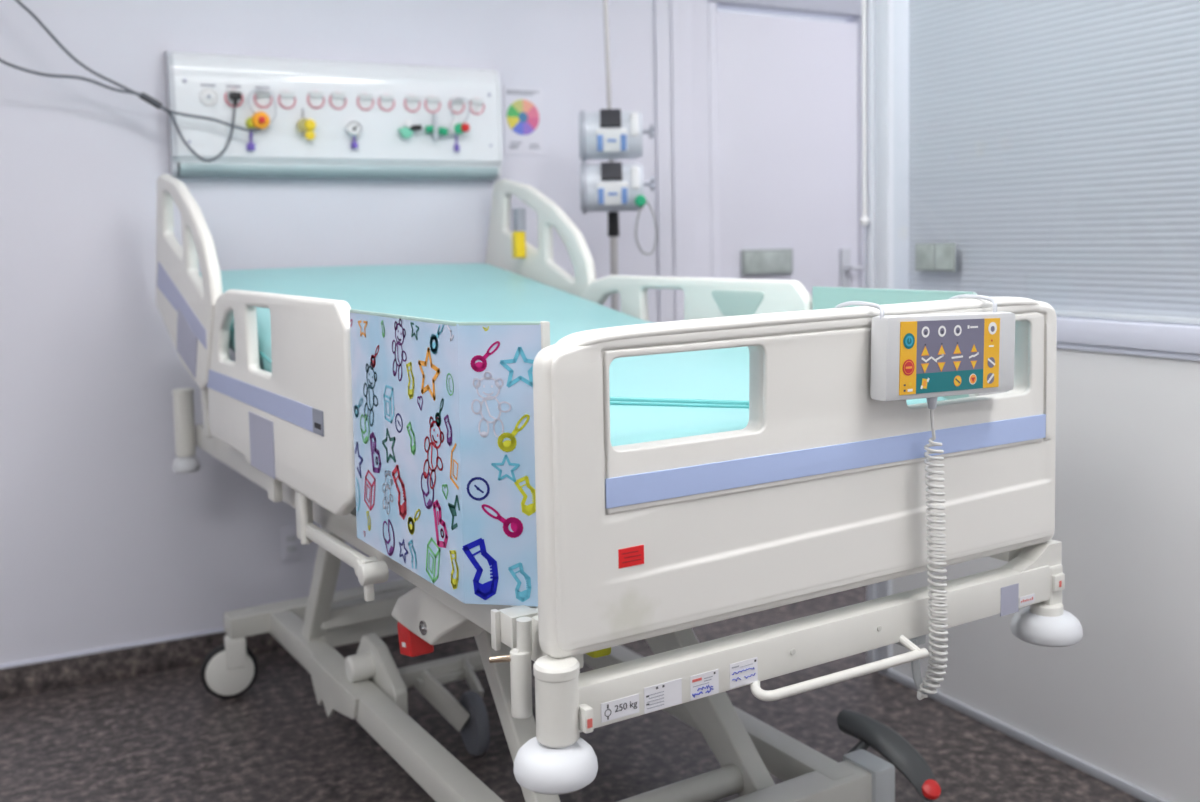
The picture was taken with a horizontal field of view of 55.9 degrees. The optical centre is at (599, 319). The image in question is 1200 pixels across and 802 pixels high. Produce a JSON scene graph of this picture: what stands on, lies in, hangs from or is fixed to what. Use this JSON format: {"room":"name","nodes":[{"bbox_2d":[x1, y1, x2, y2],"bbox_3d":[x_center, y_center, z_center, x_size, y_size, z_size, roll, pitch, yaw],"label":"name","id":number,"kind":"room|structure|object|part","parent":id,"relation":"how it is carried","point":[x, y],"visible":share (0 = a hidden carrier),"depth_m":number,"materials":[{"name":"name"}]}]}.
{"room":"hospital room","nodes":[
{"label":"hospital room","id":0,"kind":"room"},
{"bbox_2d":[0,0,859,664],"bbox_3d":[-0.825,-0.382,3.490,6.100,2.750,0.102,-3,4,-27],"label":"wall","id":1,"kind":"structure","parent":0,"point":[103,544],"depth_m":3.24,"materials":[{"name":"paint"}]},
{"bbox_2d":[0,628,224,668],"bbox_3d":[-1.589,0.945,3.113,4.070,0.012,0.009,-3,4,-27],"label":"trim","id":2,"kind":"structure","parent":1,"relation":"attached to","point":[116,647],"depth_m":3.21,"materials":[{"name":"white"}]},
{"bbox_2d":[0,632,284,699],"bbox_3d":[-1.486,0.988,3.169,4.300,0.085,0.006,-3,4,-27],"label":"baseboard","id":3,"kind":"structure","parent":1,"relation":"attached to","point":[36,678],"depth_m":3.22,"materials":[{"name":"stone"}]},
{"bbox_2d":[281,526,300,559],"bbox_3d":[-0.937,0.677,3.431,0.055,0.100,0.012,-3,4,-27],"label":"wall socket","id":4,"kind":"object","parent":1,"relation":"attached to","point":[291,546],"visible":0.94,"depth_m":3.43,"materials":[{"name":"paint"}]},
{"bbox_2d":[286,535,296,551],"bbox_3d":[-0.935,0.678,3.428,0.029,0.048,0.003,-3,4,-27],"label":"outlet","id":5,"kind":"object","parent":4,"relation":"attached to","point":[289,538],"depth_m":3.43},
{"bbox_2d":[165,51,502,180],"bbox_3d":[-0.769,-0.604,3.401,0.992,0.354,0.083,-3,4,-27],"label":"panel","id":6,"kind":"object","parent":1,"relation":"attached to","point":[380,97],"visible":0.99,"depth_m":3.36,"materials":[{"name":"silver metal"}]},
{"bbox_2d":[15,0,235,161],"bbox_3d":[-1.373,-0.777,3.007,0.769,0.700,0.024,-3,5,-29],"label":"power cable","id":7,"kind":"object","parent":6,"relation":"attached to","point":[20,3],"visible":1,"depth_m":3.05,"materials":[{"name":"grey plastic"}]},
{"bbox_2d":[139,92,161,108],"bbox_3d":[-1.227,-0.599,3.089,0.059,0.046,0.018,-3,4,-27],"label":"cable sleeve","id":8,"kind":"object","parent":7,"relation":"attached to","point":[140,97],"visible":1,"depth_m":3.08,"materials":[{"name":"black plastic"}]},
{"bbox_2d":[199,88,217,105],"bbox_3d":[-1.103,-0.629,3.189,0.052,0.052,0.007,-3,4,-27],"label":"outlet","id":9,"kind":"object","parent":6,"relation":"attached to","point":[207,96],"depth_m":3.19,"materials":[{"name":"white plastic"}]},
{"bbox_2d":[224,89,242,106],"bbox_3d":[-1.041,-0.632,3.219,0.052,0.052,0.016,-4,5,-32],"label":"outlet","id":10,"kind":"object","parent":6,"relation":"attached to","point":[227,102],"depth_m":3.21,"materials":[{"name":"white"}]},
{"bbox_2d":[229,92,241,106],"bbox_3d":[-1.032,-0.624,3.203,0.032,0.042,0.022,-3,4,-27],"label":"plug","id":11,"kind":"object","parent":6,"relation":"attached to","point":[235,96],"visible":1,"depth_m":3.19,"materials":[{"name":"black plastic"}]},
{"bbox_2d":[246,89,276,150],"bbox_3d":[-0.968,-0.572,3.237,0.084,0.173,0.055,-3,4,-27],"label":"gas valve","id":12,"kind":"object","parent":6,"relation":"attached to","point":[260,119],"visible":0.98,"depth_m":3.23,"materials":[{"name":"orange plastic"}]},
{"bbox_2d":[0,58,260,131],"bbox_3d":[-1.370,-0.640,3.000,0.911,0.256,0.029,-3,5,-29],"label":"power cable","id":13,"kind":"object","parent":12,"relation":"attached to","point":[1,60],"visible":1,"depth_m":3.05,"materials":[{"name":"grey plastic"}]},
{"bbox_3d":[-0.961,-0.569,3.216,0.020,0.020,0.012,-3,4,-27],"label":"knob","id":14,"kind":"part","parent":12,"relation":"part of","materials":[{"name":"red plastic"}]},
{"bbox_2d":[254,91,271,107],"bbox_3d":[-0.969,-0.636,3.256,0.052,0.052,0.016,-4,5,-32],"label":"outlet","id":15,"kind":"object","parent":6,"relation":"attached to","point":[261,99],"depth_m":3.25,"materials":[{"name":"white plastic"}]},
{"bbox_2d":[278,91,295,108],"bbox_3d":[-0.910,-0.639,3.289,0.052,0.052,0.007,-3,4,-27],"label":"outlet","id":16,"kind":"object","parent":6,"relation":"attached to","point":[286,99],"depth_m":3.28,"materials":[{"name":"white plastic"}]},
{"bbox_2d":[296,108,315,139],"bbox_3d":[-0.859,-0.572,3.300,0.054,0.094,0.043,-3,4,-27],"label":"valve","id":17,"kind":"object","parent":6,"relation":"attached to","point":[303,125],"visible":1,"depth_m":3.29,"materials":[{"name":"yellow plastic"}]},
{"bbox_2d":[296,118,308,131],"bbox_3d":[-0.866,-0.567,3.299,0.040,0.040,0.038,-3,4,-27],"label":"knob","id":18,"kind":"object","parent":17,"relation":"on","point":[302,125],"depth_m":3.28,"materials":[{"name":"yellow plastic"}]},
{"bbox_3d":[-0.868,-0.602,3.311,0.008,0.035,0.008,-3,4,-27],"label":"stem","id":19,"kind":"part","parent":17,"relation":"part of","materials":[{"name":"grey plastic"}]},
{"bbox_3d":[-0.848,-0.545,3.304,0.028,0.039,0.028,-3,4,-27],"label":"knob","id":20,"kind":"part","parent":17,"relation":"part of","materials":[{"name":"yellow plastic"}]},
{"bbox_3d":[-0.846,-0.568,3.298,0.034,0.034,0.027,-3,4,-27],"label":"knob","id":21,"kind":"part","parent":17,"relation":"part of","materials":[{"name":"yellow plastic"}]},
{"bbox_2d":[307,91,324,108],"bbox_3d":[-0.835,-0.647,3.327,0.052,0.052,0.007,-3,4,-27],"label":"outlet","id":22,"kind":"object","parent":6,"relation":"attached to","point":[315,99],"depth_m":3.32,"materials":[{"name":"white plastic"}]},
{"bbox_2d":[329,92,346,109],"bbox_3d":[-0.776,-0.650,3.355,0.052,0.052,0.016,-4,5,-32],"label":"outlet","id":23,"kind":"object","parent":6,"relation":"attached to","point":[337,100],"depth_m":3.35,"materials":[{"name":"white plastic"}]},
{"bbox_3d":[-0.762,-0.448,3.427,0.972,0.036,0.060,-3,4,-27],"label":"rail","id":24,"kind":"part","parent":6,"relation":"part of","materials":[{"name":"silver metal"}]},
{"bbox_2d":[346,121,361,148],"bbox_3d":[-0.735,-0.551,3.372,0.044,0.081,0.031,-3,4,-27],"label":"valve","id":25,"kind":"object","parent":6,"relation":"attached to","point":[353,128],"visible":1,"depth_m":3.36,"materials":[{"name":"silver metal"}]},
{"bbox_2d":[357,93,373,110],"bbox_3d":[-0.704,-0.655,3.395,0.052,0.052,0.007,-3,4,-27],"label":"outlet","id":26,"kind":"object","parent":6,"relation":"attached to","point":[365,101],"depth_m":3.39,"materials":[{"name":"white plastic"}]},
{"bbox_2d":[378,94,394,111],"bbox_3d":[-0.646,-0.658,3.424,0.052,0.052,0.007,-3,4,-27],"label":"outlet","id":27,"kind":"object","parent":6,"relation":"attached to","point":[386,102],"depth_m":3.42,"materials":[{"name":"white plastic"}]},
{"bbox_2d":[398,120,421,137],"bbox_3d":[-0.579,-0.580,3.445,0.071,0.053,0.042,-3,4,-27],"label":"fitting","id":28,"kind":"object","parent":6,"relation":"attached to","point":[407,131],"visible":1,"depth_m":3.43,"materials":[{"name":"teal plastic"}]},
{"bbox_2d":[404,95,420,111],"bbox_3d":[-0.574,-0.662,3.461,0.052,0.052,0.007,-3,4,-27],"label":"outlet","id":29,"kind":"object","parent":6,"relation":"attached to","point":[412,103],"depth_m":3.46,"materials":[{"name":"white plastic"}]},
{"bbox_2d":[424,96,440,112],"bbox_3d":[-0.516,-0.665,3.491,0.052,0.052,0.007,-3,4,-27],"label":"outlet","id":30,"kind":"object","parent":6,"relation":"attached to","point":[432,104],"depth_m":3.49,"materials":[{"name":"white plastic"}]},
{"bbox_2d":[425,113,450,140],"bbox_3d":[-0.503,-0.595,3.487,0.079,0.082,0.036,-3,4,-27],"label":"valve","id":31,"kind":"object","parent":6,"relation":"attached to","point":[434,129],"visible":1,"depth_m":3.47,"materials":[{"name":"green plastic"}]},
{"bbox_2d":[449,97,464,113],"bbox_3d":[-0.446,-0.669,3.527,0.052,0.052,0.007,-3,4,-27],"label":"outlet","id":32,"kind":"object","parent":6,"relation":"attached to","point":[458,106],"depth_m":3.52,"materials":[{"name":"white plastic"}]},
{"bbox_2d":[450,97,469,150],"bbox_3d":[-0.434,-0.608,3.516,0.062,0.166,0.044,-2,4,-9],"label":"valve","id":33,"kind":"object","parent":6,"relation":"attached to","point":[458,128],"visible":1,"depth_m":3.50,"materials":[{"name":"green plastic"}]},
{"bbox_3d":[-0.418,-0.597,3.508,0.028,0.028,0.017,-3,4,-27],"label":"knob","id":34,"kind":"part","parent":33,"relation":"part of","materials":[{"name":"red plastic"}]},
{"bbox_2d":[469,98,484,114],"bbox_3d":[-0.388,-0.672,3.557,0.052,0.052,0.007,-3,4,-27],"label":"outlet","id":35,"kind":"object","parent":6,"relation":"attached to","point":[477,105],"depth_m":3.55,"materials":[{"name":"white plastic"}]},
{"bbox_2d":[503,86,543,154],"bbox_3d":[-0.250,-0.654,3.712,0.140,0.220,0.005,-3,4,-27],"label":"poster","id":36,"kind":"object","parent":1,"relation":"attached to","point":[523,106],"visible":1,"depth_m":3.71,"materials":[{"name":"white paper"}]},
{"bbox_2d":[654,0,694,321],"bbox_3d":[0.269,-0.436,3.985,0.150,2.749,0.020,-3,4,-27],"label":"trim","id":37,"kind":"structure","parent":1,"relation":"attached to","point":[672,18],"depth_m":3.97,"materials":[{"name":"paint"}]},
{"bbox_2d":[708,0,863,296],"bbox_3d":[0.728,-0.190,4.278,0.760,2.200,0.128,-3,4,-27],"label":"door","id":38,"kind":"structure","parent":1,"relation":"in","point":[785,93],"depth_m":4.21,"materials":[{"name":"paint"}]},
{"bbox_2d":[741,249,792,275],"bbox_3d":[0.621,-0.215,4.192,0.227,0.095,0.015,-3,4,-27],"label":"plate","id":39,"kind":"object","parent":38,"relation":"attached to","point":[756,261],"visible":1,"depth_m":4.18,"materials":[{"name":"grey"}]},
{"bbox_3d":[0.967,-0.188,4.356,0.075,0.175,0.046,-3,4,-27],"label":"handle","id":40,"kind":"part","parent":38,"relation":"part of","materials":[{"name":"grey plastic"}]},
{"bbox_2d":[0,585,1143,801],"bbox_3d":[0.474,1.186,1.132,6.100,0.100,5.640,-3,4,-27],"label":"floor","id":41,"kind":"structure","parent":0,"point":[162,736],"depth_m":2.77,"materials":[{"name":"plastic"}]},
{"bbox_2d":[603,0,619,310],"bbox_3d":[0.040,-0.109,3.646,0.427,2.149,0.409,-3,4,-27],"label":"stand","id":42,"kind":"object","parent":41,"relation":"on","point":[613,217],"visible":0.04,"depth_m":3.60,"materials":[{"name":"silver metal"}]},
{"bbox_2d":[579,109,653,161],"bbox_3d":[0.051,-0.575,3.528,0.233,0.160,0.176,-1,4,0],"label":"pump","id":43,"kind":"object","parent":42,"relation":"attached to","point":[604,134],"visible":1,"depth_m":3.46,"materials":[{"name":"white plastic"}]},
{"bbox_3d":[0.148,-0.585,3.512,0.040,0.044,0.043,-1,4,0],"label":"clamp knob","id":44,"kind":"part","parent":43,"relation":"part of","materials":[{"name":"grey plastic"}]},
{"bbox_2d":[580,162,654,213],"bbox_3d":[0.054,-0.414,3.539,0.233,0.161,0.176,-1,4,0],"label":"pump","id":45,"kind":"object","parent":42,"relation":"attached to","point":[605,186],"visible":1,"depth_m":3.47,"materials":[{"name":"white plastic"}]},
{"bbox_2d":[635,201,656,254],"bbox_3d":[0.140,-0.286,3.488,0.079,0.172,0.019,-3,4,-27],"label":"cable","id":46,"kind":"object","parent":45,"relation":"hanging from","point":[650,207],"visible":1,"depth_m":3.49,"materials":[{"name":"grey plastic"}]},
{"bbox_3d":[0.151,-0.424,3.523,0.040,0.044,0.043,-1,4,0],"label":"clamp knob","id":47,"kind":"part","parent":45,"relation":"part of","materials":[{"name":"grey metal"}]},
{"bbox_2d":[156,174,1082,801],"bbox_3d":[-0.192,0.339,2.521,1.094,1.421,2.219,-4,5,-32],"label":"hospital bed","id":48,"kind":"object","parent":41,"relation":"on","point":[477,464],"visible":0.97,"depth_m":1.66,"materials":[{"name":"plastic"}]},
{"bbox_3d":[-1.138,0.280,3.097,0.056,0.185,0.056,-4,5,-32],"label":"corner post","id":49,"kind":"part","parent":48,"relation":"part of","materials":[{"name":"paint"}]},
{"bbox_3d":[-1.052,-0.108,2.872,0.030,0.545,0.674,-4,5,-32],"label":"rail","id":50,"kind":"part","parent":48,"relation":"part of","materials":[{"name":"plastic"}]},
{"bbox_3d":[-1.007,0.194,2.896,0.020,0.216,0.082,-4,5,-32],"label":"rail arm","id":51,"kind":"part","parent":48,"relation":"part of","materials":[{"name":"paint"}]},
{"bbox_3d":[-0.670,0.330,2.329,0.020,0.085,0.050,-4,5,-32],"label":"rail arm","id":52,"kind":"part","parent":48,"relation":"part of","materials":[{"name":"paint"}]},
{"bbox_3d":[-0.667,0.131,2.284,0.027,0.372,1.006,-4,5,-32],"label":"rail","id":53,"kind":"part","parent":48,"relation":"part of","materials":[{"name":"plastic"}]},
{"bbox_3d":[-0.561,0.365,2.152,0.027,0.115,0.081,-3,4,-22],"label":"rail arm","id":54,"kind":"part","parent":48,"relation":"part of","materials":[{"name":"paint"}]},
{"bbox_3d":[-0.666,0.591,2.773,0.045,0.537,0.366,-4,5,-32],"label":"lift arm","id":55,"kind":"part","parent":48,"relation":"part of","materials":[{"name":"paint"}]},
{"bbox_3d":[-0.487,0.868,2.486,0.060,0.062,1.650,-4,5,-32],"label":"rail","id":56,"kind":"part","parent":48,"relation":"part of","materials":[{"name":"metal"}]},
{"bbox_3d":[-0.568,0.366,2.277,0.044,0.060,2.010,-4,5,-32],"label":"frame rail","id":57,"kind":"part","parent":48,"relation":"part of","materials":[{"name":"paint"}]},
{"bbox_3d":[-0.320,0.548,1.958,0.044,0.066,0.063,-4,5,-32],"label":"release handle","id":58,"kind":"part","parent":48,"relation":"part of","materials":[{"name":"red plastic"}]},
{"bbox_2d":[350,319,535,601],"bbox_3d":[-0.266,0.184,1.640,0.070,0.371,0.496,-5,5,-41],"label":"print","id":59,"kind":"object","parent":48,"relation":"attached to","point":[442,450],"depth_m":1.53,"materials":[{"name":"multicoloured"}]},
{"bbox_3d":[-0.263,0.184,1.644,0.075,0.374,0.499,-5,5,-41],"label":"toy print panel","id":60,"kind":"part","parent":48,"relation":"part of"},
{"bbox_3d":[-0.111,0.405,1.476,0.048,0.052,0.046,-4,5,-32],"label":"holder plate","id":61,"kind":"part","parent":48,"relation":"part of","materials":[{"name":"paint"}]},
{"bbox_3d":[-0.158,0.655,1.976,0.045,0.509,0.414,-4,5,-32],"label":"lift arm","id":62,"kind":"part","parent":48,"relation":"part of","materials":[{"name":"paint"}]},
{"bbox_3d":[-0.194,-0.161,3.401,0.030,0.545,0.674,-4,5,-32],"label":"rail","id":63,"kind":"part","parent":48,"relation":"part of","materials":[{"name":"plastic"}]},
{"bbox_3d":[-0.052,0.461,1.369,0.056,0.097,0.056,-4,5,-32],"label":"corner post","id":64,"kind":"part","parent":48,"relation":"part of","materials":[{"name":"paint"}]},
{"bbox_2d":[199,263,947,445],"bbox_3d":[-0.229,0.066,2.492,0.931,0.357,1.848,-4,5,-32],"label":"mattress","id":65,"kind":"object","parent":48,"relation":"on","point":[656,397],"visible":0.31,"depth_m":2.66,"materials":[{"name":"teal fabric"}]},
{"bbox_3d":[-0.018,0.480,1.363,0.012,0.030,0.020,-4,5,-32],"label":"mark plate","id":66,"kind":"part","parent":48,"relation":"part of","materials":[{"name":"paint"}]},
{"bbox_2d":[605,701,636,719],"bbox_3d":[0.026,0.484,1.408,0.048,0.019,0.001,-4,5,-32],"label":"print","id":67,"kind":"object","parent":48,"relation":"attached to","point":[614,710],"depth_m":1.41,"materials":[{"name":"grey paper"}]},
{"bbox_2d":[622,550,640,562],"bbox_3d":[0.039,0.295,1.411,0.028,0.012,0.001,-4,5,-32],"label":"print","id":68,"kind":"object","parent":48,"relation":"attached to","point":[628,556],"depth_m":1.41,"materials":[{"name":"red"}]},
{"bbox_2d":[647,691,663,708],"bbox_3d":[0.070,0.482,1.436,0.026,0.018,0.001,-4,5,-32],"label":"print","id":69,"kind":"object","parent":48,"relation":"on","point":[655,699],"depth_m":1.44,"materials":[{"name":"grey paper"}]},
{"bbox_3d":[0.180,0.078,2.808,0.027,0.372,1.006,-4,5,-32],"label":"rail","id":70,"kind":"part","parent":48,"relation":"part of","materials":[{"name":"plastic"}]},
{"bbox_2d":[693,676,712,686],"bbox_3d":[0.134,0.471,1.475,0.032,0.008,0.001,-4,5,-32],"label":"print","id":71,"kind":"object","parent":48,"relation":"attached to","point":[698,681],"depth_m":1.48,"materials":[{"name":"grey paper"}]},
{"bbox_3d":[0.178,0.699,2.285,0.045,0.471,0.579,-4,5,-32],"label":"lift arm","id":72,"kind":"part","parent":48,"relation":"part of","materials":[{"name":"paint"}]},
{"bbox_3d":[0.023,0.837,2.801,0.060,0.062,1.650,-4,5,-32],"label":"rail","id":73,"kind":"part","parent":48,"relation":"part of","materials":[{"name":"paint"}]},
{"bbox_3d":[0.334,0.188,1.617,0.958,0.404,0.040,-4,5,-32],"label":"footboard","id":74,"kind":"part","parent":48,"relation":"part of","materials":[{"name":"plastic"}]},
{"bbox_3d":[0.344,0.451,1.629,0.900,0.058,0.042,-4,5,-32],"label":"rail","id":75,"kind":"part","parent":48,"relation":"part of","materials":[{"name":"paint"}]},
{"bbox_3d":[0.359,0.114,1.605,0.831,0.210,0.009,-4,5,-32],"label":"window panel","id":76,"kind":"part","parent":48,"relation":"part of","materials":[{"name":"plastic"}]},
{"bbox_3d":[0.336,0.486,1.591,0.313,0.029,0.051,-4,5,-32],"label":"cross rod","id":77,"kind":"part","parent":48,"relation":"part of","materials":[{"name":"paint"}]},
{"bbox_3d":[0.576,0.132,2.162,0.075,0.374,0.499,-3,4,-22],"label":"plain gap panel","id":78,"kind":"part","parent":48,"relation":"part of","materials":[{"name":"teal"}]},
{"bbox_2d":[835,294,1014,699],"bbox_3d":[0.494,0.267,1.704,0.280,0.603,0.113,-4,5,-32],"label":"bed remote control","id":79,"kind":"object","parent":48,"relation":"hanging from","point":[930,357],"visible":0.96,"depth_m":1.65,"materials":[{"name":"white plastic"}]},
{"bbox_3d":[0.487,0.349,1.669,0.053,0.446,0.037,2,5,38],"label":"coiled cord","id":80,"kind":"part","parent":79,"relation":"part of","materials":[{"name":"white plastic"}]},
{"bbox_3d":[0.163,0.321,2.728,0.044,0.060,2.010,-4,5,-32],"label":"frame rail","id":81,"kind":"part","parent":48,"relation":"part of","materials":[{"name":"paint"}]},
{"bbox_3d":[0.751,0.430,1.854,0.026,0.026,0.007,-4,5,-32],"label":"mark plate","id":82,"kind":"part","parent":48,"relation":"part of","materials":[{"name":"paint"}]},
{"bbox_2d":[866,0,908,674],"bbox_3d":[1.425,-0.312,1.879,0.090,2.750,2.850,-3,4,-27],"label":"trim","id":83,"kind":"structure","parent":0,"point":[887,241],"depth_m":3.06,"materials":[{"name":"silver metal"}]},
{"bbox_2d":[860,0,869,287],"bbox_3d":[0.720,-0.690,3.083,0.028,1.462,0.028,-3,4,-27],"label":"blind wand","id":84,"kind":"object","parent":83,"relation":"hanging from","point":[864,220],"visible":0.9,"depth_m":3.09,"materials":[{"name":"white plastic"}]},
{"bbox_3d":[0.731,-0.110,3.123,0.006,0.300,0.006,-3,4,-27],"label":"rod","id":85,"kind":"part","parent":84,"relation":"part of","materials":[{"name":"grey"}]},
{"bbox_3d":[0.728,-0.272,3.112,0.028,0.025,0.028,-3,4,-27],"label":"knob","id":86,"kind":"part","parent":84,"relation":"part of","materials":[{"name":"white plastic"}]},
{"bbox_2d":[915,243,955,271],"bbox_3d":[0.864,-0.162,2.917,0.006,0.073,0.141,-3,4,-27],"label":"plate","id":87,"kind":"object","parent":83,"relation":"attached to","point":[928,256],"visible":1,"depth_m":2.91,"materials":[{"name":"grey"}]},
{"bbox_2d":[892,348,1199,801],"bbox_3d":[1.805,-0.269,1.148,0.071,2.750,4.400,-3,4,-27],"label":"wall","id":88,"kind":"structure","parent":0,"point":[1123,700],"depth_m":2.47,"materials":[{"name":"white paint"}]},
{"bbox_2d":[878,669,1169,801],"bbox_3d":[1.794,1.094,1.224,0.012,0.022,4.400,-3,4,-27],"label":"baseboard","id":89,"kind":"structure","parent":88,"relation":"attached to","point":[1146,796],"depth_m":2.68,"materials":[{"name":"grey plastic"}]},
{"bbox_2d":[908,0,1199,324],"bbox_3d":[1.447,-0.596,1.817,0.026,1.267,2.710,-3,4,-27],"label":"blind","id":90,"kind":"object","parent":88,"relation":"attached to","point":[1056,143],"visible":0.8,"depth_m":2.59,"materials":[{"name":"white plastic"}]},
{"bbox_3d":[1.458,0.030,1.861,0.020,0.012,2.710,-3,4,-27],"label":"rail","id":91,"kind":"part","parent":90,"relation":"part of","materials":[{"name":"white plastic"}]},
{"bbox_2d":[1056,316,1199,360],"bbox_3d":[1.820,0.114,1.153,0.089,0.068,4.355,-3,4,-27],"label":"window sill","id":92,"kind":"structure","parent":88,"relation":"attached to","point":[1142,338],"depth_m":2.40,"materials":[{"name":"white"}]}
]}

